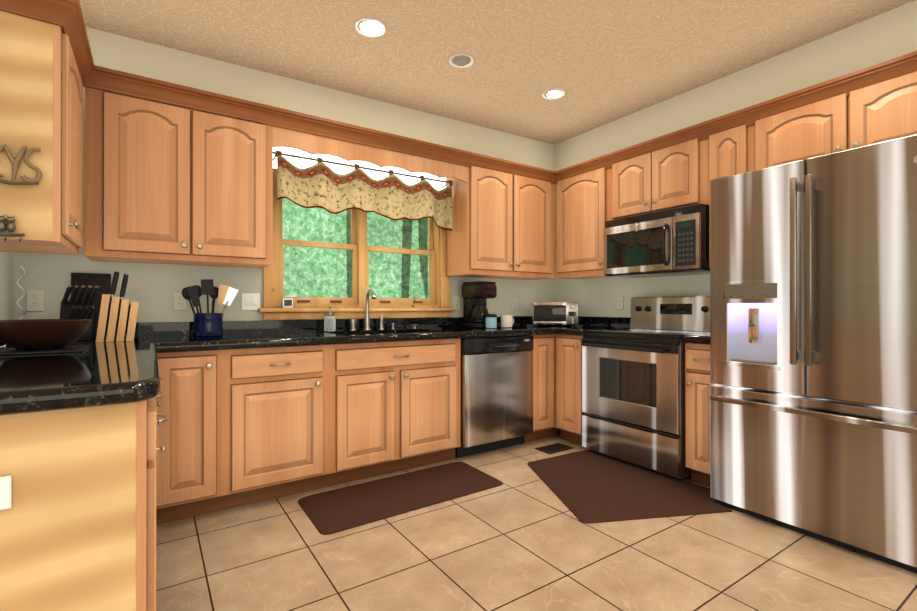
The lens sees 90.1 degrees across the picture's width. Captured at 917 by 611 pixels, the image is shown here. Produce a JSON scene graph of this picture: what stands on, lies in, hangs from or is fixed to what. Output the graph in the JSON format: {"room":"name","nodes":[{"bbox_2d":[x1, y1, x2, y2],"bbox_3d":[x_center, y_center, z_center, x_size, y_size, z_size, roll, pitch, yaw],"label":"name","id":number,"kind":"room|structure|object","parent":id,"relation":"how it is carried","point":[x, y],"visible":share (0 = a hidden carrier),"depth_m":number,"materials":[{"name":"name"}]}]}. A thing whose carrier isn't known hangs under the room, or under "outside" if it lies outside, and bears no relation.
{"room":"kitchen","nodes":[
{"label":"kitchen","id":0,"kind":"room"},
{"bbox_2d":[0,251,13,319],"bbox_3d":[-2.108,-0.267,1.948,0.140,2.730,1.000,0,0,-34],"label":"wall","id":1,"kind":"structure","parent":0,"point":[6,285],"depth_m":2.27,"materials":[{"name":"paint"}]},
{"bbox_2d":[0,11,83,254],"bbox_3d":[-1.848,-0.709,1.974,0.311,0.915,0.586,0,0,-34],"label":"upper cabinet","id":2,"kind":"object","parent":1,"relation":"attached to","point":[42,89],"depth_m":1.78,"materials":[{"name":"brown wood"}]},
{"bbox_2d":[0,266,24,347],"bbox_3d":[-2.075,-0.013,2.118,0.051,0.382,0.646,0,0,-34],"label":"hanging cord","id":3,"kind":"object","parent":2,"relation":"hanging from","point":[23,315],"visible":0.79,"depth_m":2.34,"materials":[{"name":"white plastic"}]},
{"bbox_2d":[0,144,41,184],"bbox_3d":[-1.705,-0.529,1.699,0.242,0.156,0.025,0,0,-34],"label":"sign","id":4,"kind":"object","parent":2,"relation":"attached to","point":[16,161],"visible":1,"depth_m":1.73,"materials":[{"name":"brown metal"}]},
{"bbox_2d":[48,0,99,87],"bbox_3d":[-1.668,-1.149,2.009,0.064,0.094,0.573,0,0,-34],"label":"crown molding","id":5,"kind":"structure","parent":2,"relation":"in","point":[66,16],"depth_m":1.93,"materials":[{"name":"brown wood"}]},
{"bbox_2d":[0,215,24,241],"bbox_3d":[-1.686,-0.271,1.705,0.102,0.137,0.029,0,0,-34],"label":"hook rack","id":6,"kind":"object","parent":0,"point":[9,226],"visible":1,"depth_m":1.71,"materials":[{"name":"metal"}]},
{"bbox_2d":[14,27,553,321],"bbox_3d":[-2.066,-0.266,2.675,7.800,2.730,0.160,0,0,-34],"label":"wall","id":7,"kind":"structure","parent":0,"point":[151,288],"depth_m":2.98,"materials":[{"name":"paint"}]},
{"bbox_2d":[26,290,43,310],"bbox_3d":[-2.260,-0.026,2.442,0.070,0.115,0.008,0,0,-34],"label":"electrical outlet","id":8,"kind":"object","parent":7,"relation":"attached to","point":[34,300],"visible":1,"depth_m":2.44,"materials":[{"name":"beige plastic"}]},
{"bbox_2d":[173,292,186,310],"bbox_3d":[-1.710,-0.025,2.812,0.070,0.115,0.008,0,0,-34],"label":"electrical outlet","id":9,"kind":"object","parent":7,"relation":"attached to","point":[179,302],"visible":1,"depth_m":2.81,"materials":[{"name":"beige plastic"}]},
{"bbox_2d":[84,87,279,267],"bbox_3d":[-1.585,-0.708,2.649,0.918,0.915,0.414,0,0,-34],"label":"upper cabinet","id":10,"kind":"object","parent":7,"relation":"attached to","point":[170,184],"depth_m":2.51,"materials":[{"name":"brown wood"}]},
{"bbox_2d":[83,66,555,184],"bbox_3d":[-0.493,-1.146,3.200,3.344,0.094,0.064,0,0,-34],"label":"crown molding","id":11,"kind":"structure","parent":10,"relation":"attached to","point":[111,80],"depth_m":2.84,"materials":[{"name":"brown wood"}]},
{"bbox_2d":[241,293,259,309],"bbox_3d":[-1.375,-0.025,3.036,0.116,0.115,0.010,0,0,-34],"label":"light switch","id":12,"kind":"object","parent":7,"relation":"attached to","point":[250,301],"visible":0.96,"depth_m":3.03,"materials":[{"name":"white plastic"}]},
{"bbox_2d":[258,147,455,319],"bbox_3d":[-0.723,-0.500,3.537,1.550,1.198,0.210,0,0,-34],"label":"window","id":13,"kind":"structure","parent":7,"relation":"in","point":[436,303],"depth_m":3.49,"materials":[{"name":"brown wood"}]},
{"bbox_2d":[282,298,292,307],"bbox_3d":[-1.170,-0.015,3.135,0.066,0.064,0.027,0,0,-34],"label":"clock","id":14,"kind":"object","parent":13,"relation":"attached to","point":[287,303],"visible":0.96,"depth_m":3.12,"materials":[{"name":"white plastic"}]},
{"bbox_2d":[273,152,448,188],"bbox_3d":[-0.669,-0.999,3.412,1.435,0.049,0.107,0,0,-34],"label":"curtain rod","id":15,"kind":"object","parent":13,"relation":"attached to","point":[295,156],"visible":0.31,"depth_m":3.33,"materials":[{"name":"grey metal"}]},
{"bbox_2d":[276,150,452,230],"bbox_3d":[-0.610,-0.822,3.364,1.385,0.413,0.088,0,0,-34],"label":"fabric valance","id":16,"kind":"object","parent":15,"relation":"hanging from","point":[321,184],"visible":1,"depth_m":3.28,"materials":[{"name":"beige fabric"}]},
{"bbox_2d":[453,296,459,309],"bbox_3d":[-0.015,-0.023,3.952,0.070,0.115,0.008,0,0,-34],"label":"electrical outlet","id":17,"kind":"object","parent":7,"relation":"attached to","point":[456,302],"visible":1,"depth_m":3.95,"materials":[{"name":"beige plastic"}]},
{"bbox_2d":[444,163,555,279],"bbox_3d":[0.393,-0.705,4.007,0.973,0.915,0.368,0,0,-34],"label":"upper cabinet","id":18,"kind":"object","parent":7,"relation":"attached to","point":[504,224],"depth_m":3.80,"materials":[{"name":"brown wood"}]},
{"bbox_2d":[512,297,517,308],"bbox_3d":[0.537,-0.022,4.323,0.070,0.115,0.008,0,0,-34],"label":"electrical outlet","id":19,"kind":"object","parent":7,"relation":"attached to","point":[514,302],"visible":1,"depth_m":4.32,"materials":[{"name":"beige plastic"}]},
{"bbox_2d":[79,0,914,144],"bbox_3d":[-0.013,-1.609,-0.376,7.800,0.215,7.800,0,0,-34],"label":"ceiling","id":20,"kind":"structure","parent":0,"point":[601,62],"depth_m":2.79,"materials":[{"name":"beige paint"}]},
{"bbox_2d":[355,18,385,36],"bbox_3d":[-0.502,-1.583,2.609,0.173,0.011,0.173,0,0,-34],"label":"recessed light","id":21,"kind":"object","parent":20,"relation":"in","point":[374,28],"visible":1,"depth_m":2.61,"materials":[{"name":"beige"}]},
{"bbox_2d":[449,54,473,67],"bbox_3d":[0.018,-1.585,2.983,0.163,0.029,0.163,0,0,-34],"label":"recessed light","id":22,"kind":"object","parent":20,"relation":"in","point":[462,61],"visible":1,"depth_m":2.97,"materials":[{"name":"beige"}]},
{"bbox_2d":[542,88,564,98],"bbox_3d":[0.721,-1.609,3.479,0.173,0.011,0.173,0,0,-34],"label":"recessed light","id":23,"kind":"object","parent":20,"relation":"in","point":[556,95],"visible":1,"depth_m":3.49,"materials":[{"name":"beige"}]},
{"bbox_2d":[156,435,916,610],"bbox_3d":[-0.013,1.118,-0.382,7.800,0.050,7.800,0,0,-34],"label":"floor","id":24,"kind":"structure","parent":0,"point":[522,538],"depth_m":1.97,"materials":[{"name":"tile"}]},
{"bbox_2d":[0,392,163,610],"bbox_3d":[-1.129,0.662,1.161,0.601,0.868,0.508,0,0,-34],"label":"base cabinet","id":25,"kind":"object","parent":24,"relation":"on","point":[78,526],"depth_m":1.04,"materials":[{"name":"brown wood"}]},
{"bbox_2d":[0,475,11,509],"bbox_3d":[-0.997,0.396,0.940,0.115,0.070,0.008,0,0,-34],"label":"outlet","id":26,"kind":"object","parent":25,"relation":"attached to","point":[5,492],"visible":1,"depth_m":0.97,"materials":[{"name":"white plastic"}]},
{"bbox_2d":[0,322,171,415],"bbox_3d":[-1.325,0.162,1.461,0.612,0.130,1.320,0,0,-34],"label":"countertop","id":27,"kind":"structure","parent":25,"relation":"on","point":[95,373],"depth_m":1.17,"materials":[{"name":"black stone"}]},
{"bbox_2d":[0,319,90,354],"bbox_3d":[-1.655,0.118,1.806,0.324,0.122,0.308,0,0,-34],"label":"wooden bowl","id":28,"kind":"object","parent":27,"relation":"on","point":[31,336],"visible":1,"depth_m":1.73,"materials":[{"name":"brown wood"}]},
{"bbox_2d":[60,285,98,340],"bbox_3d":[-1.976,0.038,2.395,0.162,0.285,0.204,0,0,-34],"label":"knife block","id":29,"kind":"object","parent":27,"relation":"on","point":[78,308],"visible":0.75,"depth_m":2.36,"materials":[{"name":"black plastic"}]},
{"bbox_2d":[71,273,110,336],"bbox_3d":[-2.043,-0.002,2.546,0.175,0.358,0.045,0,0,-34],"label":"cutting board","id":30,"kind":"object","parent":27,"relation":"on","point":[102,281],"visible":0.33,"depth_m":2.56,"materials":[{"name":"black plastic"}]},
{"bbox_2d":[96,271,138,341],"bbox_3d":[-1.727,0.002,2.325,0.173,0.356,0.100,0,0,-34],"label":"knife block","id":31,"kind":"object","parent":27,"relation":"on","point":[117,321],"visible":1,"depth_m":2.29,"materials":[{"name":"beige wood"}]},
{"bbox_2d":[156,350,227,524],"bbox_3d":[-1.522,0.665,2.561,0.305,0.868,0.626,0,0,-34],"label":"base cabinet","id":32,"kind":"object","parent":24,"relation":"on","point":[192,472],"depth_m":2.32,"materials":[{"name":"brown wood"}]},
{"bbox_2d":[136,316,555,351],"bbox_3d":[-0.491,0.166,3.226,3.966,0.130,0.679,0,0,-34],"label":"countertop","id":33,"kind":"structure","parent":32,"relation":"on","point":[260,333],"depth_m":3.04,"materials":[{"name":"black stone"}]},
{"bbox_2d":[182,279,238,336],"bbox_3d":[-1.476,0.013,2.737,0.306,0.335,0.161,0,0,-34],"label":"utensil crock","id":34,"kind":"object","parent":33,"relation":"on","point":[207,324],"visible":1,"depth_m":2.68,"materials":[{"name":"blue ceramic"}]},
{"bbox_2d":[324,306,335,331],"bbox_3d":[-0.905,0.093,3.223,0.080,0.178,0.086,0,0,-34],"label":"soap dispenser","id":35,"kind":"object","parent":33,"relation":"on","point":[329,314],"visible":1,"depth_m":3.21,"materials":[{"name":"clear glass"}]},
{"bbox_2d":[350,286,418,330],"bbox_3d":[-0.528,0.016,3.444,0.560,0.332,0.180,0,0,-34],"label":"faucet set","id":36,"kind":"object","parent":33,"relation":"on","point":[366,318],"visible":1,"depth_m":3.39,"materials":[{"name":"silver metal"}]},
{"bbox_2d":[460,281,497,327],"bbox_3d":[0.171,-0.008,3.872,0.246,0.382,0.293,0,0,-34],"label":"coffee maker","id":37,"kind":"object","parent":33,"relation":"on","point":[476,295],"visible":0.96,"depth_m":3.80,"materials":[{"name":"black"}]},
{"bbox_2d":[486,314,496,328],"bbox_3d":[0.262,0.125,3.674,0.090,0.116,0.090,0,0,-34],"label":"canister","id":38,"kind":"object","parent":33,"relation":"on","point":[491,321],"visible":1,"depth_m":3.64,"materials":[{"name":"blue ceramic"}]},
{"bbox_2d":[501,315,513,327],"bbox_3d":[0.412,0.132,3.810,0.127,0.102,0.096,0,0,-34],"label":"mug","id":39,"kind":"object","parent":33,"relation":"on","point":[507,321],"visible":1,"depth_m":3.76,"materials":[{"name":"beige ceramic"}]},
{"bbox_2d":[532,302,577,325],"bbox_3d":[0.877,0.076,4.164,0.400,0.215,0.302,0,0,11],"label":"toaster oven","id":40,"kind":"object","parent":33,"relation":"on","point":[557,313],"visible":1,"depth_m":4.04,"materials":[{"name":"silver metal"}]},
{"bbox_2d":[228,345,331,508],"bbox_3d":[-1.164,0.666,2.802,0.559,0.868,0.626,0,0,-34],"label":"base cabinet","id":41,"kind":"object","parent":24,"relation":"on","point":[240,427],"depth_m":2.55,"materials":[{"name":"brown wood"}]},
{"bbox_2d":[332,358,460,485],"bbox_3d":[-0.540,0.771,3.221,0.945,0.660,0.626,0,0,-34],"label":"base cabinet","id":42,"kind":"object","parent":24,"relation":"on","point":[390,415],"depth_m":2.95,"materials":[{"name":"brown wood"}]},
{"bbox_2d":[298,462,502,534],"bbox_3d":[-0.312,1.090,2.702,1.144,0.017,0.499,0,0,-34],"label":"area rug","id":43,"kind":"object","parent":24,"relation":"on","point":[338,510],"visible":1,"depth_m":2.61,"materials":[{"name":"brown rubber"}]},
{"bbox_2d":[455,335,532,457],"bbox_3d":[0.149,0.668,3.642,0.659,0.866,0.605,0,0,-34],"label":"dishwasher","id":44,"kind":"object","parent":24,"relation":"on","point":[496,392],"visible":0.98,"depth_m":3.38,"materials":[{"name":"silver metal"}]},
{"bbox_2d":[524,334,555,442],"bbox_3d":[0.508,0.668,3.925,0.245,0.868,0.626,0,0,-34],"label":"base cabinet","id":45,"kind":"object","parent":24,"relation":"on","point":[543,345],"depth_m":3.68,"materials":[{"name":"brown wood"}]},
{"bbox_2d":[535,443,572,453],"bbox_3d":[0.737,1.097,3.521,0.260,0.008,0.160,0,0,-34],"label":"floor vent","id":46,"kind":"object","parent":24,"relation":"in","point":[553,448],"visible":1,"depth_m":3.51,"materials":[{"name":"brown metal"}]},
{"bbox_2d":[554,334,582,444],"bbox_3d":[1.130,0.668,3.785,0.646,0.868,0.338,0,0,-34],"label":"base cabinet","id":47,"kind":"object","parent":24,"relation":"on","point":[568,386],"depth_m":3.61,"materials":[{"name":"brown wood"}]},
{"bbox_2d":[556,316,629,335],"bbox_3d":[1.144,0.167,3.753,0.664,0.130,0.270,0,0,-34],"label":"countertop","id":48,"kind":"structure","parent":47,"relation":"on","point":[584,323],"depth_m":3.97,"materials":[{"name":"black stone"}]},
{"bbox_2d":[527,450,731,522],"bbox_3d":[0.900,1.090,2.774,0.963,0.017,1.173,0,0,-34],"label":"area rug","id":49,"kind":"object","parent":24,"relation":"on","point":[588,486],"visible":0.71,"depth_m":2.68,"materials":[{"name":"brown rubber"}]},
{"bbox_2d":[582,295,709,478],"bbox_3d":[1.385,0.515,3.290,0.723,1.172,0.760,0,0,-34],"label":"range oven","id":50,"kind":"object","parent":24,"relation":"on","point":[633,393],"visible":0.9,"depth_m":3.12,"materials":[{"name":"silver metal"}]},
{"bbox_2d":[685,343,715,486],"bbox_3d":[1.720,0.666,2.908,0.646,0.868,0.236,0,0,-34],"label":"base cabinet","id":51,"kind":"object","parent":24,"relation":"on","point":[697,356],"depth_m":2.76,"materials":[{"name":"brown wood"}]},
{"bbox_2d":[681,333,709,344],"bbox_3d":[1.713,0.165,2.906,0.664,0.130,0.237,0,0,-34],"label":"countertop","id":52,"kind":"structure","parent":51,"relation":"on","point":[692,338],"depth_m":2.76,"materials":[{"name":"black stone"}]},
{"bbox_2d":[710,134,916,572],"bbox_3d":[1.938,0.199,2.354,0.852,1.800,0.908,0,0,-34],"label":"refrigerator","id":53,"kind":"object","parent":24,"relation":"on","point":[813,345],"visible":1,"depth_m":2.10,"materials":[{"name":"silver metal"}]},
{"bbox_2d":[554,0,916,331],"bbox_3d":[3.124,-0.268,1.550,0.160,2.730,7.500,0,0,-34],"label":"wall","id":54,"kind":"structure","parent":0,"point":[884,37],"depth_m":3.33,"materials":[{"name":"paint"}]},
{"bbox_2d":[556,167,611,278],"bbox_3d":[1.176,-0.705,3.988,0.346,0.915,0.618,0,0,-34],"label":"upper cabinet","id":55,"kind":"object","parent":54,"relation":"attached to","point":[583,201],"depth_m":3.87,"materials":[{"name":"brown wood"}]},
{"bbox_2d":[616,296,623,309],"bbox_3d":[1.397,-0.023,3.967,0.008,0.115,0.070,0,0,-34],"label":"electrical outlet","id":56,"kind":"object","parent":54,"relation":"attached to","point":[620,302],"visible":1,"depth_m":3.96,"materials":[{"name":"beige plastic"}]},
{"bbox_2d":[612,156,639,219],"bbox_3d":[1.465,-0.915,3.560,0.346,0.497,0.415,0,0,-34],"label":"upper cabinet","id":57,"kind":"object","parent":54,"relation":"attached to","point":[625,174],"depth_m":3.52,"materials":[{"name":"brown wood"}]},
{"bbox_2d":[640,138,707,214],"bbox_3d":[1.645,-0.916,3.291,0.346,0.497,0.467,0,0,-34],"label":"upper cabinet","id":58,"kind":"object","parent":54,"relation":"attached to","point":[675,176],"depth_m":3.19,"materials":[{"name":"brown wood"}]},
{"bbox_2d":[604,203,709,277],"bbox_3d":[1.501,-0.445,3.373,0.493,0.432,0.758,0,0,-34],"label":"over-the-range microwave","id":59,"kind":"object","parent":58,"relation":"attached to","point":[671,242],"visible":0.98,"depth_m":3.20,"materials":[{"name":"silver metal"}]},
{"bbox_2d":[708,124,751,267],"bbox_3d":[1.844,-0.707,2.994,0.346,0.915,0.248,0,0,-34],"label":"upper cabinet","id":60,"kind":"object","parent":54,"relation":"attached to","point":[729,153],"depth_m":2.89,"materials":[{"name":"brown wood"}]},
{"bbox_2d":[748,99,827,170],"bbox_3d":[2.065,-0.941,2.667,0.346,0.450,0.542,0,0,-34],"label":"upper cabinet","id":61,"kind":"object","parent":54,"relation":"attached to","point":[801,133],"depth_m":2.61,"materials":[{"name":"brown wood"}]},
{"bbox_2d":[828,71,916,153],"bbox_3d":[2.300,-0.941,2.317,0.346,0.450,0.551,0,0,-34],"label":"upper cabinet","id":62,"kind":"object","parent":54,"relation":"attached to","point":[883,111],"depth_m":2.31,"materials":[{"name":"brown wood"}]},
{"bbox_2d":[556,51,916,183],"bbox_3d":[1.596,-1.147,3.030,0.064,0.094,2.520,0,0,-34],"label":"crown molding","id":63,"kind":"structure","parent":62,"relation":"in","point":[905,64],"depth_m":2.71,"materials":[{"name":"brown wood"}]},
{"label":"outside","id":64,"kind":"structure","parent":0,"visible":0},
{"bbox_2d":[282,198,428,297],"bbox_3d":[-2.511,-0.892,7.101,15.000,10.000,0.001,0,0,-34],"label":"window glass","id":65,"kind":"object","parent":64,"point":[295,225],"depth_m":7.52,"materials":[{"name":"green glass"}]}
]}

